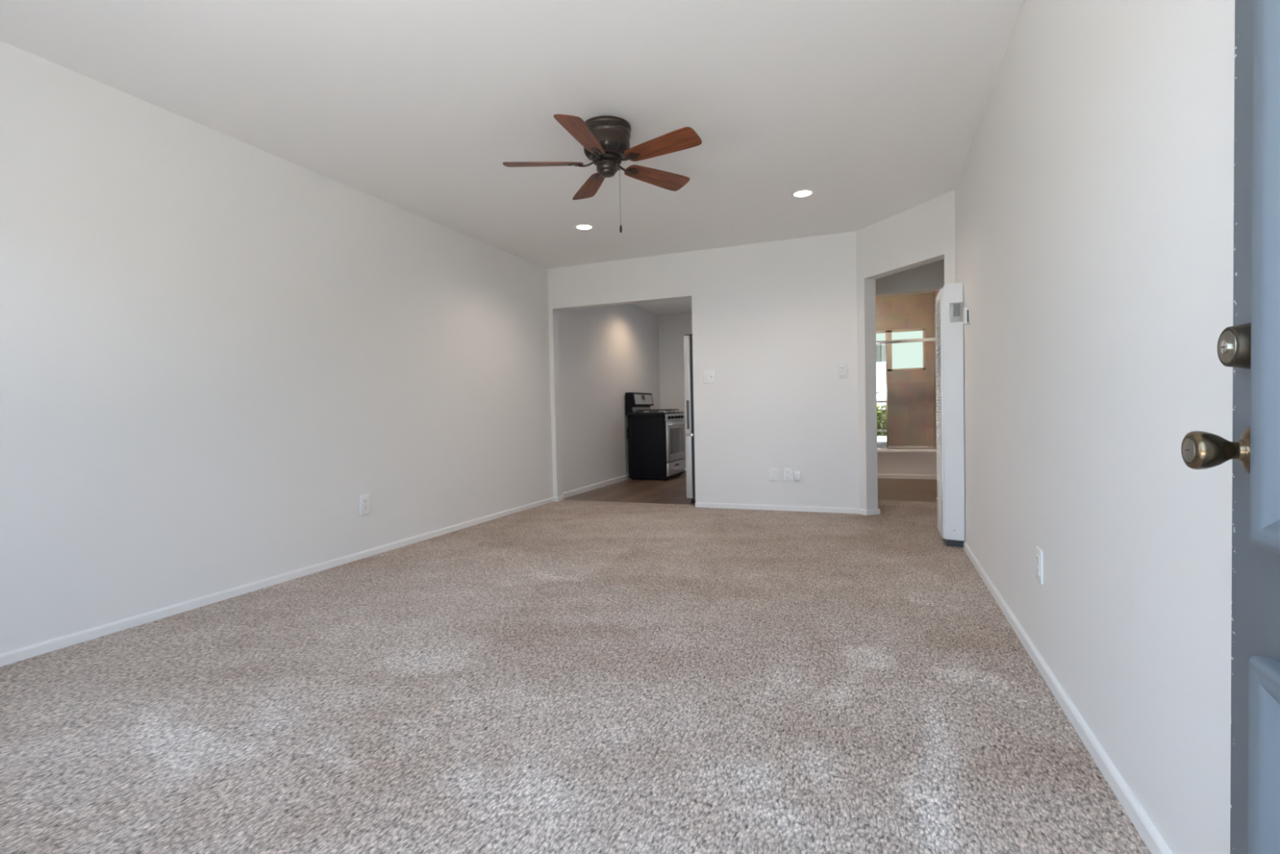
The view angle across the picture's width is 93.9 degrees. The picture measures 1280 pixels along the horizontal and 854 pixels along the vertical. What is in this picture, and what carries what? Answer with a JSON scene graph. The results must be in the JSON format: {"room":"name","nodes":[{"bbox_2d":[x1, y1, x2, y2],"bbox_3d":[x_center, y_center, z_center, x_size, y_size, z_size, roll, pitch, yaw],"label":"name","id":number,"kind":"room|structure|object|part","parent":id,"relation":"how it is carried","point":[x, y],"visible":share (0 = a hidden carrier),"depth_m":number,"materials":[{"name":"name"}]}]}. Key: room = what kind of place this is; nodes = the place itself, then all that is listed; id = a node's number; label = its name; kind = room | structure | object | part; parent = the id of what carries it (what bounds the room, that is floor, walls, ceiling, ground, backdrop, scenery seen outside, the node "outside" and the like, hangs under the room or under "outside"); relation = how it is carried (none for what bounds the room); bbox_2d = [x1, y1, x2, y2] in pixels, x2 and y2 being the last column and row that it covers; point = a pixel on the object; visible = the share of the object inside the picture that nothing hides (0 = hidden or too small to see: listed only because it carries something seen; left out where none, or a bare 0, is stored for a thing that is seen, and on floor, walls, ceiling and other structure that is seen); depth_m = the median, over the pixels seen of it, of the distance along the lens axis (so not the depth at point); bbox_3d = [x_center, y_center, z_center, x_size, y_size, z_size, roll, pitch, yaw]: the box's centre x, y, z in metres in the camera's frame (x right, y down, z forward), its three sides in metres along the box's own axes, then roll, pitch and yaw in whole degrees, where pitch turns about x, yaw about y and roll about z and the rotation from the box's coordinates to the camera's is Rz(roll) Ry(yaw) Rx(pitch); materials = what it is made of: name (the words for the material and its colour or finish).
{"room":"empty living room","nodes":[
{"label":"empty living room","id":0,"kind":"room"},
{"bbox_2d":[0,40,660,653],"bbox_3d":[-1.357,-0.401,5.395,0.120,2.440,9.070,-1,2,21],"label":"wall","id":1,"kind":"structure","parent":0,"point":[214,344],"depth_m":3.16,"materials":[{"name":"paint"}]},
{"bbox_2d":[0,497,554,666],"bbox_3d":[-1.895,0.852,3.812,0.013,0.046,5.390,-1,2,21],"label":"baseboard","id":2,"kind":"structure","parent":1,"relation":"attached to","point":[26,652],"depth_m":3.07,"materials":[{"name":"white paint"}]},
{"bbox_2d":[359,493,370,515],"bbox_3d":[-1.832,0.515,3.980,0.014,0.130,0.085,-1,2,21],"label":"wall outlet","id":3,"kind":"object","parent":1,"relation":"attached to","point":[364,500],"visible":1,"depth_m":3.97,"materials":[{"name":"white plastic"}]},
{"bbox_2d":[562,474,629,497],"bbox_3d":[-0.245,0.694,7.964,0.047,0.062,3.310,-1,2,21],"label":"baseboard","id":4,"kind":"structure","parent":1,"relation":"attached to","point":[567,494],"depth_m":7.21,"materials":[{"name":"white paint"}]},
{"bbox_2d":[0,0,1024,315],"bbox_3d":[1.370,-1.711,4.313,6.014,0.120,9.140,-1,2,21],"label":"ceiling","id":5,"kind":"structure","parent":0,"point":[875,108],"depth_m":2.81,"materials":[{"name":"white paint"}]},
{"bbox_2d":[573,223,594,230],"bbox_3d":[-0.453,-1.624,4.863,0.170,0.006,0.170,-1,2,21],"label":"recessed light","id":6,"kind":"object","parent":5,"relation":"in","point":[580,226],"visible":1,"depth_m":4.85,"materials":[{"name":"white paint"}]},
{"bbox_2d":[502,114,702,232],"bbox_3d":[-0.173,-1.308,3.141,1.056,0.556,1.035,-1,2,21],"label":"ceiling fan","id":7,"kind":"object","parent":5,"relation":"hanging from","point":[605,140],"visible":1,"depth_m":3.07,"materials":[{"name":"brown wood"}]},
{"bbox_3d":[-0.509,-1.389,3.160,0.420,0.006,0.140,-1,16,-1],"label":"fan blade","id":8,"kind":"part","parent":7,"relation":"part of","materials":[{"name":"brown wood"}]},
{"bbox_3d":[-0.270,-1.385,2.847,0.140,0.006,0.420,14,6,16],"label":"fan blade","id":9,"kind":"part","parent":7,"relation":"part of","materials":[{"name":"brown wood"}]},
{"bbox_3d":[-0.286,-1.403,3.484,0.140,0.006,0.420,-17,6,-18],"label":"fan blade","id":10,"kind":"part","parent":7,"relation":"part of","materials":[{"name":"brown wood"}]},
{"bbox_3d":[0.092,-1.408,3.372,0.420,0.006,0.140,-2,-12,-37],"label":"fan blade","id":11,"kind":"part","parent":7,"relation":"part of","materials":[{"name":"brown wood"}]},
{"bbox_3d":[0.102,-1.397,2.978,0.420,0.006,0.140,0,-12,35],"label":"fan blade","id":12,"kind":"part","parent":7,"relation":"part of","materials":[{"name":"brown wood"}]},
{"bbox_2d":[790,188,815,198],"bbox_3d":[1.145,-1.641,4.206,0.170,0.006,0.170,-1,2,21],"label":"recessed light","id":13,"kind":"object","parent":5,"relation":"in","point":[805,193],"visible":1,"depth_m":4.19,"materials":[{"name":"white paint"}]},
{"bbox_2d":[0,499,1151,853],"bbox_3d":[0.916,0.834,3.089,5.774,0.001,6.360,-1,2,21],"label":"floor","id":14,"kind":"structure","parent":0,"point":[562,677],"depth_m":1.89,"materials":[{"name":"carpet"}]},
{"bbox_2d":[935,282,964,546],"bbox_3d":[2.071,-0.075,4.040,0.164,1.714,0.375,-1,2,21],"label":"wall heater","id":15,"kind":"object","parent":14,"relation":"on","point":[950,498],"visible":1,"depth_m":3.87,"materials":[{"name":"metal"}]},
{"bbox_2d":[935,297,942,484],"bbox_3d":[2.029,-0.241,4.052,0.016,1.232,0.332,-1,2,21],"label":"grille","id":16,"kind":"object","parent":15,"relation":"attached to","point":[939,300],"depth_m":4.08,"materials":[{"name":"metal"}]},
{"bbox_3d":[2.033,-0.089,4.053,0.013,1.624,0.366,-1,2,21],"label":"panel","id":17,"kind":"part","parent":15,"relation":"part of","materials":[{"name":"metal"}]},
{"bbox_3d":[2.028,-0.736,3.834,0.074,0.124,0.002,-1,2,21],"label":"rating plate","id":18,"kind":"part","parent":15,"relation":"part of","materials":[{"name":"metal"}]},
{"bbox_3d":[2.030,-0.749,3.832,0.040,0.080,0.001,-1,2,21],"label":"plate panel","id":19,"kind":"part","parent":15,"relation":"part of","materials":[{"name":"grey metal"}]},
{"bbox_2d":[657,311,692,469],"bbox_3d":[1.356,-0.562,9.133,2.194,2.440,0.120,-1,2,21],"label":"wall","id":20,"kind":"structure","parent":0,"point":[673,327],"depth_m":9.38,"materials":[{"name":"paint"}]},
{"bbox_2d":[547,231,858,508],"bbox_3d":[0.529,-0.452,5.775,3.112,2.440,0.120,-1,2,21],"label":"wall","id":21,"kind":"structure","parent":0,"point":[775,322],"depth_m":5.48,"materials":[{"name":"paint"}]},
{"bbox_2d":[562,499,695,505],"bbox_3d":[-0.135,0.773,6.112,1.512,0.006,0.024,-1,2,21],"label":"trim","id":22,"kind":"structure","parent":21,"relation":"attached to","point":[562,500],"depth_m":6.10,"materials":[{"name":"beige wood"}]},
{"bbox_2d":[702,369,715,382],"bbox_3d":[0.651,-0.479,5.651,0.115,0.125,0.020,-1,2,21],"label":"light switch","id":23,"kind":"object","parent":21,"relation":"attached to","point":[708,375],"visible":1,"depth_m":5.65,"materials":[{"name":"white plastic"}]},
{"bbox_2d":[553,495,879,515],"bbox_3d":[0.582,0.745,5.749,3.205,0.046,0.134,-1,2,23],"label":"baseboard","id":24,"kind":"structure","parent":21,"relation":"attached to","point":[724,505],"depth_m":5.42,"materials":[{"name":"white paint"}]},
{"bbox_2d":[768,467,777,480],"bbox_3d":[1.217,0.434,5.466,0.074,0.118,0.009,-1,2,21],"label":"wall outlet","id":25,"kind":"object","parent":21,"relation":"attached to","point":[772,471],"visible":1,"depth_m":5.46,"materials":[{"name":"white plastic"}]},
{"bbox_2d":[783,467,791,480],"bbox_3d":[1.336,0.430,5.420,0.066,0.118,0.009,-1,2,21],"label":"wall outlet","id":26,"kind":"object","parent":21,"relation":"attached to","point":[787,471],"visible":1,"depth_m":5.42,"materials":[{"name":"white plastic"}]},
{"bbox_2d":[792,471,800,480],"bbox_3d":[1.412,0.443,5.380,0.070,0.086,0.028,-1,2,21],"label":"cable box","id":27,"kind":"object","parent":21,"relation":"attached to","point":[796,474],"visible":1,"depth_m":5.37,"materials":[{"name":"white plastic"}]},
{"bbox_2d":[838,362,848,378],"bbox_3d":[1.773,-0.491,5.209,0.078,0.135,0.020,-1,2,21],"label":"light switch","id":28,"kind":"object","parent":21,"relation":"attached to","point":[843,367],"visible":1,"depth_m":5.21,"materials":[{"name":"white plastic"}]},
{"bbox_2d":[564,469,937,504],"bbox_3d":[1.684,0.720,7.228,4.174,0.028,3.410,-1,2,21],"label":"floor","id":29,"kind":"structure","parent":0,"point":[673,490],"depth_m":6.78,"materials":[{"name":"wood"}]},
{"bbox_2d":[625,391,684,479],"bbox_3d":[0.250,0.109,8.379,0.645,1.188,0.774,-1,2,21],"label":"gas stove","id":30,"kind":"object","parent":29,"relation":"on","point":[655,437],"visible":1,"depth_m":8.07,"materials":[{"name":"black metal"}]},
{"bbox_3d":[0.001,-0.391,8.458,0.134,0.183,0.762,-1,2,21],"label":"control panel","id":31,"kind":"part","parent":30,"relation":"part of","materials":[{"name":"metal"}]},
{"bbox_2d":[631,407,650,412],"bbox_3d":[0.029,-0.245,8.453,0.019,0.070,0.702,-1,2,21],"label":"control panel","id":32,"kind":"object","parent":30,"relation":"in","point":[633,409],"depth_m":8.33,"materials":[{"name":"silver metal"}]},
{"bbox_3d":[0.092,0.256,8.036,0.539,0.820,0.005,-1,2,21],"label":"trim","id":33,"kind":"part","parent":30,"relation":"part of","materials":[{"name":"black metal"}]},
{"bbox_2d":[627,411,683,414],"bbox_3d":[0.230,-0.195,8.375,0.557,0.032,0.774,-1,2,21],"label":"cooktop","id":34,"kind":"object","parent":30,"relation":"in","point":[628,412],"depth_m":8.07,"materials":[{"name":"black metal"}]},
{"bbox_3d":[0.483,-0.135,8.278,0.020,0.100,0.762,-1,2,21],"label":"knob panel","id":35,"kind":"part","parent":30,"relation":"part of","materials":[{"name":"silver metal"}]},
{"bbox_2d":[665,420,684,462],"bbox_3d":[0.517,0.188,8.276,0.075,0.533,0.754,-1,2,21],"label":"oven","id":36,"kind":"object","parent":30,"relation":"in","point":[674,429],"depth_m":8.19,"materials":[{"name":"silver glass"}]},
{"bbox_3d":[0.502,0.556,8.295,0.027,0.177,0.754,-1,2,21],"label":"storage drawer","id":37,"kind":"part","parent":30,"relation":"part of","materials":[{"name":"silver metal"}]},
{"bbox_2d":[683,333,695,502],"bbox_3d":[0.923,-0.094,6.178,0.745,1.688,0.706,-1,2,21],"label":"refrigerator","id":38,"kind":"object","parent":29,"relation":"on","point":[687,339],"visible":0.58,"depth_m":5.97,"materials":[{"name":"grey metal"}]},
{"bbox_3d":[0.479,-0.123,5.973,0.026,0.288,0.004,-1,2,21],"label":"pocket handle","id":39,"kind":"part","parent":38,"relation":"part of","materials":[{"name":"grey metal"}]},
{"bbox_3d":[0.601,-0.431,6.293,0.068,0.986,0.705,-1,2,21],"label":"fresh food door","id":40,"kind":"part","parent":38,"relation":"part of","materials":[{"name":"grey metal"}]},
{"bbox_3d":[0.618,0.393,6.316,0.068,0.627,0.705,-1,2,21],"label":"freezer door","id":41,"kind":"part","parent":38,"relation":"part of","materials":[{"name":"grey metal"}]},
{"bbox_2d":[877,445,937,479],"bbox_3d":[3.119,0.462,8.071,1.595,0.375,0.765,-1,2,21],"label":"bathtub","id":42,"kind":"object","parent":29,"relation":"on","point":[904,464],"visible":0.39,"depth_m":7.58,"materials":[{"name":"white ceramic"}]},
{"bbox_2d":[875,337,936,448],"bbox_3d":[2.968,-0.407,7.710,1.591,1.387,0.077,-1,2,21],"label":"shower door","id":43,"kind":"structure","parent":42,"relation":"on","point":[922,340],"depth_m":7.63,"materials":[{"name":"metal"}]},
{"bbox_3d":[2.958,-1.080,7.705,1.591,0.040,0.048,-1,2,21],"label":"rail","id":44,"kind":"part","parent":43,"relation":"part of","materials":[{"name":"silver metal"}]},
{"bbox_2d":[855,190,955,509],"bbox_3d":[2.116,-0.458,4.728,0.120,2.440,1.006,-2,2,-21],"label":"wall","id":45,"kind":"structure","parent":0,"point":[923,233],"depth_m":4.96,"materials":[{"name":"paint"}]},
{"bbox_2d":[875,293,934,446],"bbox_3d":[3.270,-0.585,8.456,1.825,2.440,0.120,-1,2,21],"label":"wall","id":46,"kind":"structure","parent":0,"point":[910,393],"depth_m":8.22,"materials":[{"name":"brown paint"}]},
{"bbox_2d":[875,328,925,371],"bbox_3d":[3.442,-1.058,8.334,0.965,0.565,0.068,-1,2,21],"label":"window","id":47,"kind":"structure","parent":46,"relation":"in","point":[900,356],"depth_m":8.26,"materials":[{"name":"beige glass"}]},
{"bbox_3d":[3.226,-1.056,8.425,0.439,0.509,0.006,-1,2,21],"label":"pane","id":48,"kind":"part","parent":47,"relation":"part of","materials":[{"name":"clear glass"}]},
{"bbox_3d":[3.684,-1.061,8.244,0.394,0.509,0.006,-1,2,21],"label":"pane","id":49,"kind":"part","parent":47,"relation":"part of","materials":[{"name":"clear glass"}]},
{"bbox_2d":[875,258,944,296],"bbox_3d":[3.480,-0.509,5.500,2.980,2.440,0.110,-1,2,21],"label":"ceiling","id":50,"kind":"structure","parent":0,"point":[930,277],"depth_m":5.74,"materials":[{"name":"paint"}]},
{"bbox_2d":[933,290,939,447],"bbox_3d":[3.891,-0.578,7.706,0.120,2.440,0.820,-1,2,21],"label":"wall","id":51,"kind":"structure","parent":0,"point":[935,293],"depth_m":7.95,"materials":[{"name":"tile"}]},
{"bbox_2d":[954,0,1235,853],"bbox_3d":[1.425,-0.368,2.007,0.120,2.440,4.800,-1,2,21],"label":"wall","id":52,"kind":"structure","parent":0,"point":[1094,189],"depth_m":1.42,"materials":[{"name":"paint"}]},
{"bbox_2d":[963,306,970,324],"bbox_3d":[1.971,-0.669,3.609,0.031,0.106,0.070,-1,2,21],"label":"thermostat","id":53,"kind":"object","parent":52,"relation":"attached to","point":[966,311],"visible":1,"depth_m":3.58,"materials":[{"name":"white plastic"}]},
{"bbox_2d":[1035,546,1043,585],"bbox_3d":[1.400,0.485,2.098,0.010,0.120,0.076,-1,2,21],"label":"wall outlet","id":54,"kind":"object","parent":52,"relation":"attached to","point":[1039,553],"visible":1,"depth_m":2.08,"materials":[{"name":"white plastic"}]},
{"bbox_2d":[1035,554,1039,564],"bbox_3d":[1.397,0.464,2.098,0.004,0.029,0.034,-1,2,21],"label":"receptacle","id":55,"kind":"object","parent":54,"relation":"attached to","point":[1037,555],"depth_m":2.10,"materials":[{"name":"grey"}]},
{"bbox_2d":[1035,566,1039,576],"bbox_3d":[1.398,0.507,2.099,0.004,0.029,0.034,-1,2,21],"label":"receptacle","id":56,"kind":"object","parent":54,"relation":"attached to","point":[1037,567],"depth_m":2.10,"materials":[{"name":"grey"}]},
{"bbox_2d":[963,542,1173,853],"bbox_3d":[1.326,0.834,1.903,0.013,0.046,4.195,-1,2,21],"label":"baseboard","id":57,"kind":"structure","parent":52,"relation":"attached to","point":[1151,837],"depth_m":1.62,"materials":[{"name":"white paint"}]},
{"bbox_3d":[-1.210,-0.271,0.536,3.709,2.440,0.130,-1,2,21],"label":"wall","id":58,"kind":"structure","parent":0,"visible":0},
{"bbox_2d":[1181,0,1279,853],"bbox_3d":[0.617,-0.107,0.376,0.114,2.018,0.919,-1,2,21],"label":"door","id":59,"kind":"structure","parent":58,"relation":"in","point":[1251,346],"depth_m":0.72,"materials":[{"name":"blue paint"}]},
{"bbox_3d":[0.710,0.030,0.773,0.003,0.032,0.032,-1,2,21],"label":"knob","id":60,"kind":"part","parent":59,"relation":"part of","materials":[{"name":"silver metal"}]},
{"bbox_3d":[0.735,0.030,0.764,0.054,0.050,0.050,-1,2,21],"label":"knob","id":61,"kind":"part","parent":59,"relation":"part of","materials":[{"name":"gold metal"}]},
{"bbox_3d":[0.632,0.502,0.412,0.026,0.422,0.695,-1,2,21],"label":"raised panel","id":62,"kind":"part","parent":59,"relation":"part of","materials":[{"name":"blue paint"}]},
{"bbox_3d":[0.612,-0.415,0.387,0.026,1.143,0.695,-1,2,21],"label":"raised panel","id":63,"kind":"part","parent":59,"relation":"part of","materials":[{"name":"blue paint"}]}
]}

